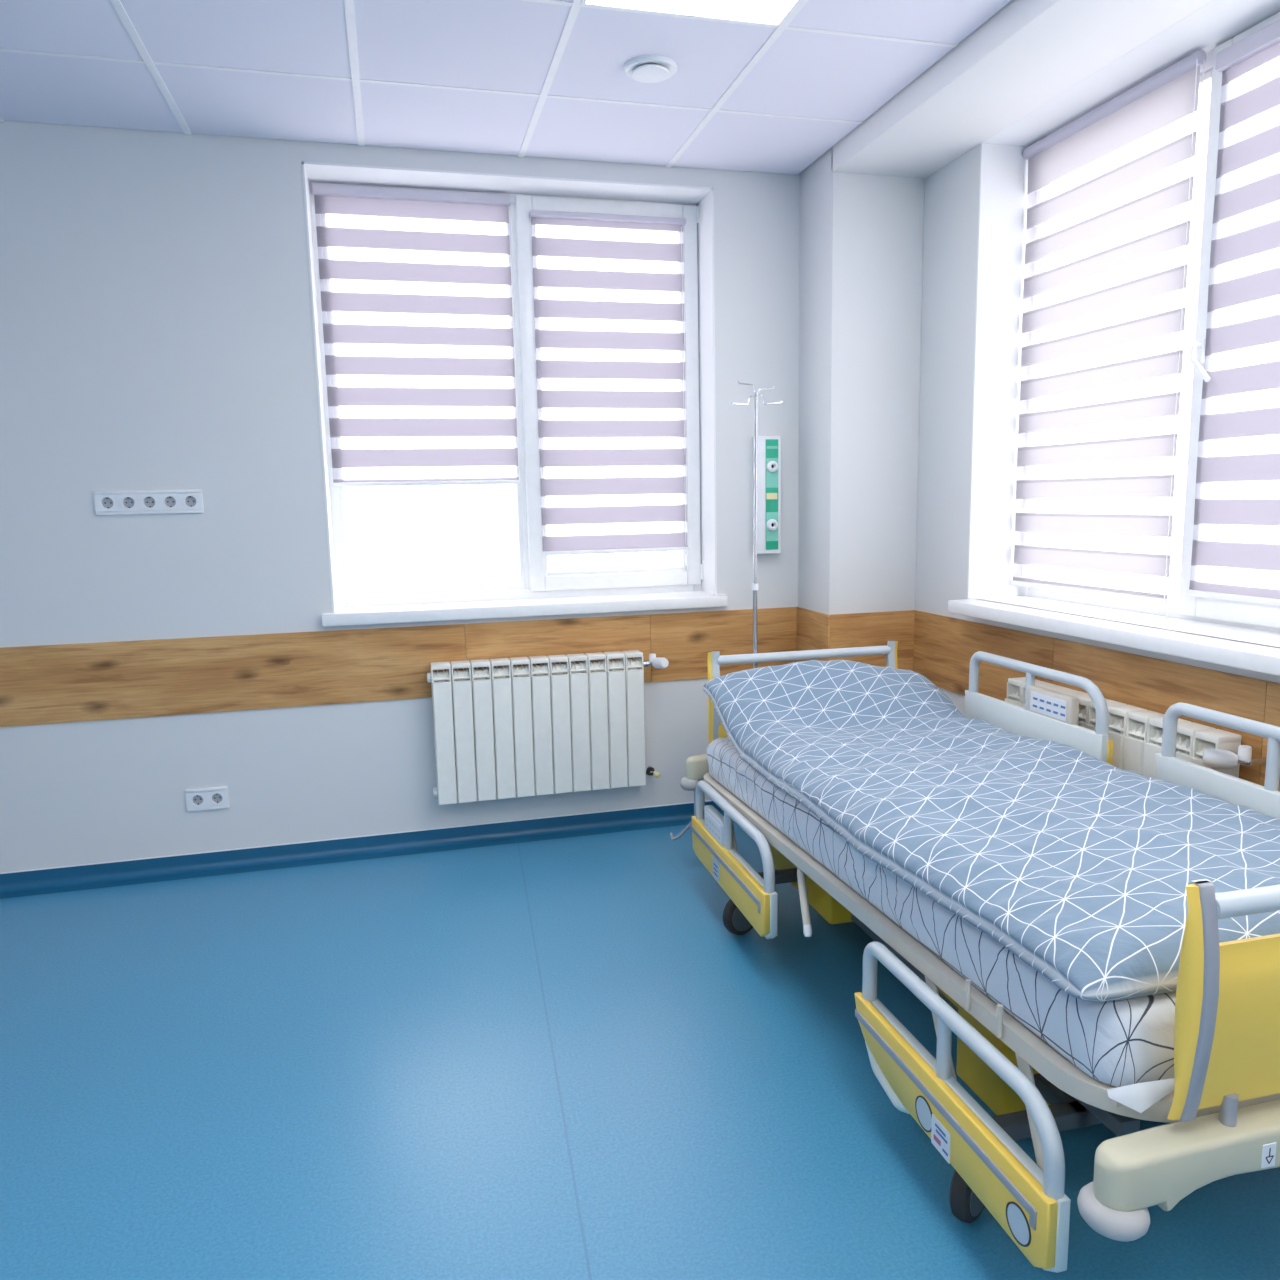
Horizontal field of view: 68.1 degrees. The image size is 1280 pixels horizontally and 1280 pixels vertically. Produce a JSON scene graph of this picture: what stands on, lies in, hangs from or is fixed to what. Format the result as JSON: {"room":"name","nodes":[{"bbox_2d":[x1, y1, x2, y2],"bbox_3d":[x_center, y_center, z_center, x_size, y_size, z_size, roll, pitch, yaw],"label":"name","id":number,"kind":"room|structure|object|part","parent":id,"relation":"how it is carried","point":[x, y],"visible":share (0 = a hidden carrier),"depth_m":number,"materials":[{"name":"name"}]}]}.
{"room":"hospital room","nodes":[
{"label":"hospital room","id":0,"kind":"room"},
{"bbox_2d":[0,120,799,872],"bbox_3d":[-1.448,-0.543,3.837,5.948,2.860,0.360,-3,9,-14],"label":"wall","id":1,"kind":"structure","parent":0,"point":[156,322],"depth_m":3.60,"materials":[{"name":"paint"}]},
{"bbox_2d":[94,489,203,514],"bbox_3d":[-1.833,-0.516,3.546,0.369,0.088,0.013,-3,9,-14],"label":"wall socket","id":2,"kind":"object","parent":1,"relation":"attached to","point":[188,501],"visible":1,"depth_m":3.54,"materials":[{"name":"white plastic"}]},
{"bbox_2d":[185,786,228,811],"bbox_3d":[-1.708,0.628,3.742,0.154,0.088,0.012,-3,9,-14],"label":"wall socket","id":3,"kind":"object","parent":1,"relation":"attached to","point":[215,799],"visible":1,"depth_m":3.74,"materials":[{"name":"white plastic"}]},
{"bbox_2d":[0,624,465,726],"bbox_3d":[-1.720,0.138,3.671,2.063,0.297,0.008,-3,9,-14],"label":"trim","id":4,"kind":"structure","parent":1,"relation":"attached to","point":[61,683],"depth_m":3.69,"materials":[{"name":"brown wood"}]},
{"bbox_2d":[0,800,723,898],"bbox_3d":[-1.656,0.881,3.754,4.946,0.074,0.083,-3,9,-14],"label":"baseboard","id":5,"kind":"structure","parent":1,"relation":"attached to","point":[22,883],"depth_m":3.88,"materials":[{"name":"blue plastic"}]},
{"bbox_2d":[309,182,702,606],"bbox_3d":[-0.514,-1.019,4.053,1.625,1.700,0.102,-3,9,-14],"label":"window","id":6,"kind":"structure","parent":1,"relation":"in","point":[535,580],"depth_m":4.07,"materials":[{"name":"white plastic"}]},
{"bbox_2d":[312,183,519,486],"bbox_3d":[-0.900,-1.229,3.896,0.774,1.173,0.044,-3,9,-14],"label":"roller blind","id":7,"kind":"object","parent":6,"relation":"attached to","point":[328,198],"visible":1,"depth_m":3.89,"materials":[{"name":"fabric"}]},
{"bbox_3d":[-0.124,-1.047,4.145,0.782,1.638,0.072,-3,9,-14],"label":"sash","id":8,"kind":"part","parent":6,"relation":"part of","materials":[{"name":"white plastic"}]},
{"bbox_2d":[529,210,688,565],"bbox_3d":[-0.115,-1.053,4.095,0.672,1.485,0.045,-3,9,-14],"label":"roller blind","id":9,"kind":"object","parent":6,"relation":"attached to","point":[541,246],"visible":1,"depth_m":4.09,"materials":[{"name":"fabric"}]},
{"bbox_3d":[0.195,-1.100,4.160,0.003,1.365,0.027,-3,9,-14],"label":"bead chain","id":10,"kind":"part","parent":9,"relation":"part of","materials":[{"name":"white plastic"}]},
{"bbox_2d":[302,161,716,612],"bbox_3d":[-0.484,-0.999,3.937,1.612,1.693,0.203,-3,9,-14],"label":"window frame","id":11,"kind":"structure","parent":1,"relation":"attached to","point":[703,197],"depth_m":3.90,"materials":[{"name":"white paint"}]},
{"bbox_2d":[322,591,727,626],"bbox_3d":[-0.467,-0.142,4.060,1.688,0.050,0.270,-3,9,-14],"label":"window sill","id":12,"kind":"structure","parent":1,"relation":"attached to","point":[405,613],"depth_m":3.95,"materials":[{"name":"white plastic"}]},
{"bbox_2d":[427,650,668,804],"bbox_3d":[-0.372,0.355,3.975,0.996,0.575,0.157,-3,9,-14],"label":"radiator","id":13,"kind":"object","parent":1,"relation":"attached to","point":[511,731],"visible":1,"depth_m":3.93,"materials":[{"name":"metal"}]},
{"bbox_2d":[465,614,650,682],"bbox_3d":[-0.337,0.059,4.019,0.789,0.297,0.008,-3,9,-14],"label":"trim","id":14,"kind":"structure","parent":1,"relation":"attached to","point":[491,640],"depth_m":4.00,"materials":[{"name":"brown wood"}]},
{"bbox_2d":[650,607,796,681],"bbox_3d":[0.376,0.017,4.199,0.680,0.297,0.008,-3,9,-14],"label":"trim","id":15,"kind":"structure","parent":1,"relation":"attached to","point":[686,639],"depth_m":4.18,"materials":[{"name":"brown wood"}]},
{"bbox_2d":[753,436,780,553],"bbox_3d":[0.555,-0.628,4.115,0.112,0.505,0.082,-3,9,-14],"label":"outlet panel","id":16,"kind":"object","parent":1,"relation":"attached to","point":[769,447],"visible":0.98,"depth_m":4.10,"materials":[{"name":"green plastic"}]},
{"bbox_2d":[766,461,777,471],"bbox_3d":[0.569,-0.746,4.073,0.050,0.050,0.026,-3,9,-14],"label":"outlet","id":17,"kind":"object","parent":16,"relation":"attached to","point":[771,466],"depth_m":4.07,"materials":[{"name":"plastic"}]},
{"bbox_2d":[766,519,777,530],"bbox_3d":[0.574,-0.499,4.109,0.050,0.050,0.026,-3,9,-14],"label":"outlet","id":18,"kind":"object","parent":16,"relation":"attached to","point":[771,524],"depth_m":4.10,"materials":[{"name":"plastic"}]},
{"bbox_2d":[0,0,1010,174],"bbox_3d":[-0.854,-1.509,0.849,5.748,0.100,5.800,-3,9,-14],"label":"ceiling","id":19,"kind":"structure","parent":0,"point":[520,78],"depth_m":2.97,"materials":[{"name":"tile"}]},
{"bbox_3d":[-0.978,-1.414,0.540,4.922,0.005,4.816,-3,9,-14],"label":"cross rail","id":20,"kind":"part","parent":19,"relation":"part of","materials":[{"name":"white metal"}]},
{"bbox_2d":[624,55,676,82],"bbox_3d":[0.033,-1.780,2.968,0.168,0.026,0.168,-3,9,-14],"label":"ceiling vent","id":21,"kind":"object","parent":19,"relation":"in","point":[649,72],"visible":1,"depth_m":2.94,"materials":[{"name":"white plastic"}]},
{"bbox_2d":[581,0,801,26],"bbox_3d":[0.193,-1.712,2.366,0.582,0.024,0.582,-3,9,-14],"label":"recessed light","id":22,"kind":"object","parent":19,"relation":"in","point":[774,13],"visible":1,"depth_m":2.61,"materials":[{"name":"white plastic"}]},
{"bbox_2d":[0,821,1279,1279],"bbox_3d":[-0.796,1.310,1.266,5.748,0.080,5.800,-3,9,-14],"label":"floor","id":23,"kind":"structure","parent":0,"point":[551,1059],"depth_m":2.32,"materials":[{"name":"blue plastic"}]},
{"bbox_2d":[670,641,1279,1272],"bbox_3d":[0.904,0.592,2.607,1.070,0.876,2.376,-3,9,-13],"label":"hospital bed","id":24,"kind":"object","parent":23,"relation":"on","point":[1222,1112],"visible":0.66,"depth_m":1.73,"materials":[{"name":"fabric"}]},
{"bbox_3d":[0.264,0.636,3.228,0.032,0.092,0.210,-3,9,-13],"label":"control panel","id":25,"kind":"part","parent":24,"relation":"part of","materials":[{"name":"grey paint"}]},
{"bbox_3d":[0.285,0.228,3.549,0.027,0.373,0.025,-3,9,-13],"label":"trim","id":26,"kind":"part","parent":24,"relation":"part of","materials":[{"name":"grey paint"}]},
{"bbox_3d":[0.635,0.266,3.642,0.704,0.239,0.045,-3,9,-13],"label":"headboard","id":27,"kind":"part","parent":24,"relation":"part of","materials":[{"name":"yellow plastic"}]},
{"bbox_3d":[0.291,0.630,3.119,0.028,0.154,0.027,-3,9,-13],"label":"rail post","id":28,"kind":"part","parent":24,"relation":"part of","materials":[{"name":"grey paint"}]},
{"bbox_3d":[0.284,0.761,3.112,0.020,0.142,0.726,-3,9,-13],"label":"panel","id":29,"kind":"part","parent":24,"relation":"part of","materials":[{"name":"yellow plastic"}]},
{"bbox_3d":[0.298,0.645,3.096,0.033,0.210,0.709,-3,9,-13],"label":"rail","id":30,"kind":"part","parent":24,"relation":"part of","materials":[{"name":"grey paint"}]},
{"bbox_3d":[0.307,0.633,3.199,0.018,0.207,0.166,-2,8,-8],"label":"folding arm","id":31,"kind":"part","parent":24,"relation":"part of","materials":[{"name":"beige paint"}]},
{"bbox_3d":[0.305,0.765,3.118,0.024,0.153,0.726,-3,9,-13],"label":"panel","id":32,"kind":"part","parent":24,"relation":"part of","materials":[{"name":"yellow plastic"}]},
{"bbox_2d":[730,381,782,668],"bbox_3d":[0.441,-0.232,3.579,0.177,1.443,0.085,-2,9,-9],"label":"stand","id":33,"kind":"object","parent":24,"relation":"attached to","point":[756,395],"visible":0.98,"depth_m":3.53,"materials":[{"name":"silver metal"}]},
{"bbox_3d":[0.455,0.704,2.637,0.034,0.155,0.169,0,8,6],"label":"release lever","id":34,"kind":"part","parent":24,"relation":"part of","materials":[{"name":"beige paint"}]},
{"bbox_3d":[0.983,0.188,3.716,0.027,0.373,0.025,-3,9,-13],"label":"trim","id":35,"kind":"part","parent":24,"relation":"part of","materials":[{"name":"grey paint"}]},
{"bbox_3d":[0.906,0.594,2.588,0.830,0.080,2.070,-3,9,-13],"label":"deck panel","id":36,"kind":"part","parent":24,"relation":"part of","materials":[{"name":"beige paint"}]},
{"bbox_2d":[934,1134,940,1145],"bbox_3d":[0.583,0.982,1.861,0.001,0.010,0.024,-3,9,-14],"label":"print","id":37,"kind":"object","parent":24,"relation":"attached to","point":[936,1139],"depth_m":1.86},
{"bbox_3d":[0.616,0.792,1.948,0.018,0.242,0.168,-2,8,-8],"label":"folding arm","id":38,"kind":"part","parent":24,"relation":"part of","materials":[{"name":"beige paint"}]},
{"bbox_2d":[707,737,1175,1112],"bbox_3d":[0.906,0.513,2.566,0.893,0.202,2.130,-3,9,-13],"label":"mattress","id":39,"kind":"object","parent":24,"relation":"on","point":[1127,1045],"visible":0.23,"depth_m":1.73,"materials":[{"name":"fabric"}]},
{"bbox_2d":[702,660,1279,1000],"bbox_3d":[0.876,0.330,2.549,0.925,0.256,2.066,-3,9,-13],"label":"duvet","id":40,"kind":"object","parent":39,"relation":"on","point":[1081,865],"visible":0.99,"depth_m":2.12,"materials":[{"name":"blue fabric"}]},
{"bbox_2d":[935,1123,947,1156],"bbox_3d":[0.587,0.973,1.845,0.001,0.039,0.046,-3,9,-14],"label":"print","id":41,"kind":"object","parent":24,"relation":"attached to","point":[936,1125],"depth_m":1.84},
{"bbox_3d":[0.601,0.808,1.873,0.028,0.154,0.027,-3,9,-13],"label":"rail post","id":42,"kind":"part","parent":24,"relation":"part of","materials":[{"name":"grey paint"}]},
{"bbox_3d":[0.590,0.936,1.880,0.020,0.140,0.692,-3,9,-13],"label":"panel","id":43,"kind":"part","parent":24,"relation":"part of","materials":[{"name":"yellow plastic"}]},
{"bbox_3d":[0.604,0.821,1.864,0.033,0.210,0.675,-3,9,-13],"label":"rail","id":44,"kind":"part","parent":24,"relation":"part of","materials":[{"name":"grey paint"}]},
{"bbox_3d":[0.611,0.940,1.885,0.024,0.151,0.692,-3,9,-13],"label":"panel","id":45,"kind":"part","parent":24,"relation":"part of","materials":[{"name":"yellow plastic"}]},
{"bbox_3d":[0.906,0.601,2.589,0.904,0.101,2.160,-3,9,-13],"label":"deck frame","id":46,"kind":"part","parent":24,"relation":"part of","materials":[{"name":"beige paint"}]},
{"bbox_3d":[0.690,0.845,1.651,0.018,0.221,0.144,-2,8,-7],"label":"folding arm","id":47,"kind":"part","parent":24,"relation":"part of","materials":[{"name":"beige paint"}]},
{"bbox_3d":[1.258,0.169,3.059,0.028,0.154,0.027,-3,9,-13],"label":"rail post","id":48,"kind":"part","parent":24,"relation":"part of","materials":[{"name":"grey paint"}]},
{"bbox_3d":[1.257,0.302,3.071,0.024,0.153,0.694,-3,9,-13],"label":"panel","id":49,"kind":"part","parent":24,"relation":"part of","materials":[{"name":"white plastic"}]},
{"bbox_3d":[1.261,0.182,3.052,0.033,0.210,0.677,-3,9,-13],"label":"rail","id":50,"kind":"part","parent":24,"relation":"part of","materials":[{"name":"grey paint"}]},
{"bbox_3d":[1.287,0.205,2.957,0.032,0.092,0.210,-3,9,-13],"label":"control panel","id":51,"kind":"part","parent":24,"relation":"part of","materials":[{"name":"beige paint"}]},
{"bbox_3d":[1.278,0.305,3.076,0.020,0.124,0.694,-3,9,-13],"label":"panel","id":52,"kind":"part","parent":24,"relation":"part of","materials":[{"name":"yellow plastic"}]},
{"bbox_3d":[0.819,0.536,1.384,0.024,0.373,0.039,-3,9,-13],"label":"edge trim","id":53,"kind":"part","parent":24,"relation":"part of","materials":[{"name":"yellow plastic"}]},
{"bbox_3d":[0.818,0.534,1.400,0.027,0.373,0.025,-3,9,-13],"label":"trim","id":54,"kind":"part","parent":24,"relation":"part of","materials":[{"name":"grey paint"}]},
{"bbox_3d":[1.470,0.424,2.211,0.024,0.151,0.694,-3,9,-13],"label":"panel","id":55,"kind":"part","parent":24,"relation":"part of","materials":[{"name":"white plastic"}]},
{"bbox_3d":[1.474,0.305,2.192,0.033,0.210,0.677,-3,9,-13],"label":"rail","id":56,"kind":"part","parent":24,"relation":"part of","materials":[{"name":"grey paint"}]},
{"bbox_3d":[0.895,0.736,1.443,0.022,0.095,0.021,-3,9,-13],"label":"mounting post","id":57,"kind":"part","parent":24,"relation":"part of","materials":[{"name":"grey plastic"}]},
{"bbox_3d":[1.168,0.558,1.489,0.704,0.269,0.046,-3,9,-13],"label":"footboard","id":58,"kind":"part","parent":24,"relation":"part of","materials":[{"name":"yellow plastic"}]},
{"bbox_3d":[1.471,0.291,2.202,0.028,0.154,0.027,-3,9,-13],"label":"rail post","id":59,"kind":"part","parent":24,"relation":"part of","materials":[{"name":"grey paint"}]},
{"bbox_2d":[798,147,923,614],"bbox_3d":[0.935,-0.605,4.093,0.402,2.810,0.321,-3,9,-14],"label":"column","id":60,"kind":"structure","parent":0,"point":[860,300],"depth_m":3.89,"materials":[{"name":"paint"}]},
{"bbox_2d":[796,607,829,661],"bbox_3d":[0.750,0.020,4.129,0.008,0.297,0.327,-3,9,-14],"label":"trim","id":61,"kind":"structure","parent":60,"relation":"attached to","point":[813,627],"depth_m":4.11,"materials":[{"name":"brown wood"}]},
{"bbox_2d":[829,610,914,670],"bbox_3d":[0.985,0.031,4.025,0.392,0.297,0.008,-3,9,-14],"label":"trim","id":62,"kind":"structure","parent":60,"relation":"attached to","point":[851,630],"depth_m":4.02,"materials":[{"name":"brown wood"}]},
{"bbox_2d":[832,0,1212,177],"bbox_3d":[1.584,-1.562,1.319,0.412,0.132,5.099,-3,9,-14],"label":"beam","id":63,"kind":"structure","parent":0,"point":[1028,53],"depth_m":2.91,"materials":[{"name":"paint"}]},
{"bbox_2d":[915,144,1279,716],"bbox_3d":[1.962,-0.290,1.651,0.360,2.860,5.600,-3,9,-14],"label":"wall","id":64,"kind":"structure","parent":0,"point":[951,193],"depth_m":3.72,"materials":[{"name":"paint"}]},
{"bbox_2d":[913,610,1053,700],"bbox_3d":[1.290,0.080,3.647,0.008,0.297,0.896,-3,9,-14],"label":"trim","id":65,"kind":"structure","parent":64,"relation":"attached to","point":[944,646],"depth_m":3.69,"materials":[{"name":"brown wood"}]},
{"bbox_2d":[948,595,1279,675],"bbox_3d":[1.671,0.033,2.456,0.370,0.047,2.599,-3,9,-14],"label":"window sill","id":66,"kind":"structure","parent":64,"relation":"attached to","point":[1256,650],"depth_m":2.81,"materials":[{"name":"white plastic"}]},
{"bbox_2d":[967,0,1279,598],"bbox_3d":[1.672,-0.814,2.415,0.233,1.684,2.451,-3,9,-14],"label":"window frame","id":67,"kind":"structure","parent":64,"relation":"attached to","point":[1004,200],"depth_m":3.52,"materials":[{"name":"white paint"}]},
{"bbox_2d":[1005,677,1266,778],"bbox_3d":[1.427,0.478,2.892,0.157,0.575,0.966,-3,9,-14],"label":"radiator","id":68,"kind":"object","parent":64,"relation":"attached to","point":[1136,733],"visible":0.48,"depth_m":2.68,"materials":[{"name":"metal"}]},
{"bbox_2d":[1020,12,1279,632],"bbox_3d":[1.786,-0.820,2.444,0.138,1.683,2.451,-3,9,-14],"label":"window","id":69,"kind":"structure","parent":64,"relation":"in","point":[1265,617],"depth_m":2.83,"materials":[{"name":"white plastic"}]},
{"bbox_2d":[1011,50,1206,619],"bbox_3d":[1.535,-0.923,3.214,0.042,1.672,0.794,-3,9,-14],"label":"roller blind","id":70,"kind":"object","parent":69,"relation":"attached to","point":[1170,95],"visible":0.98,"depth_m":3.14,"materials":[{"name":"fabric"}]},
{"bbox_3d":[1.625,-0.899,2.833,0.027,1.552,0.003,-3,9,-14],"label":"bead chain","id":71,"kind":"part","parent":70,"relation":"part of","materials":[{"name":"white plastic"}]},
{"bbox_3d":[1.654,-0.820,2.782,0.046,0.130,0.079,-3,9,-14],"label":"handle","id":72,"kind":"part","parent":69,"relation":"part of","materials":[{"name":"white plastic"}]},
{"bbox_3d":[1.796,-0.835,2.452,0.073,1.635,0.817,-3,9,-14],"label":"sash","id":73,"kind":"part","parent":69,"relation":"part of","materials":[{"name":"white plastic"}]},
{"bbox_2d":[1187,19,1279,605],"bbox_3d":[1.754,-0.848,2.439,0.044,1.539,0.741,-3,9,-14],"label":"roller blind","id":74,"kind":"object","parent":69,"relation":"attached to","point":[1261,47],"visible":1,"depth_m":2.66,"materials":[{"name":"fabric"}]},
{"bbox_2d":[1052,638,1267,784],"bbox_3d":[1.504,0.197,2.827,0.008,0.297,0.810,-3,9,-14],"label":"trim","id":75,"kind":"structure","parent":64,"relation":"attached to","point":[1153,684],"depth_m":2.74,"materials":[{"name":"brown wood"}]},
{"bbox_2d":[1259,681,1279,790],"bbox_3d":[1.763,0.339,1.830,0.008,0.297,1.267,-3,9,-14],"label":"trim","id":76,"kind":"structure","parent":64,"relation":"attached to","point":[1272,707],"depth_m":2.41,"materials":[{"name":"brown wood"}]}
]}

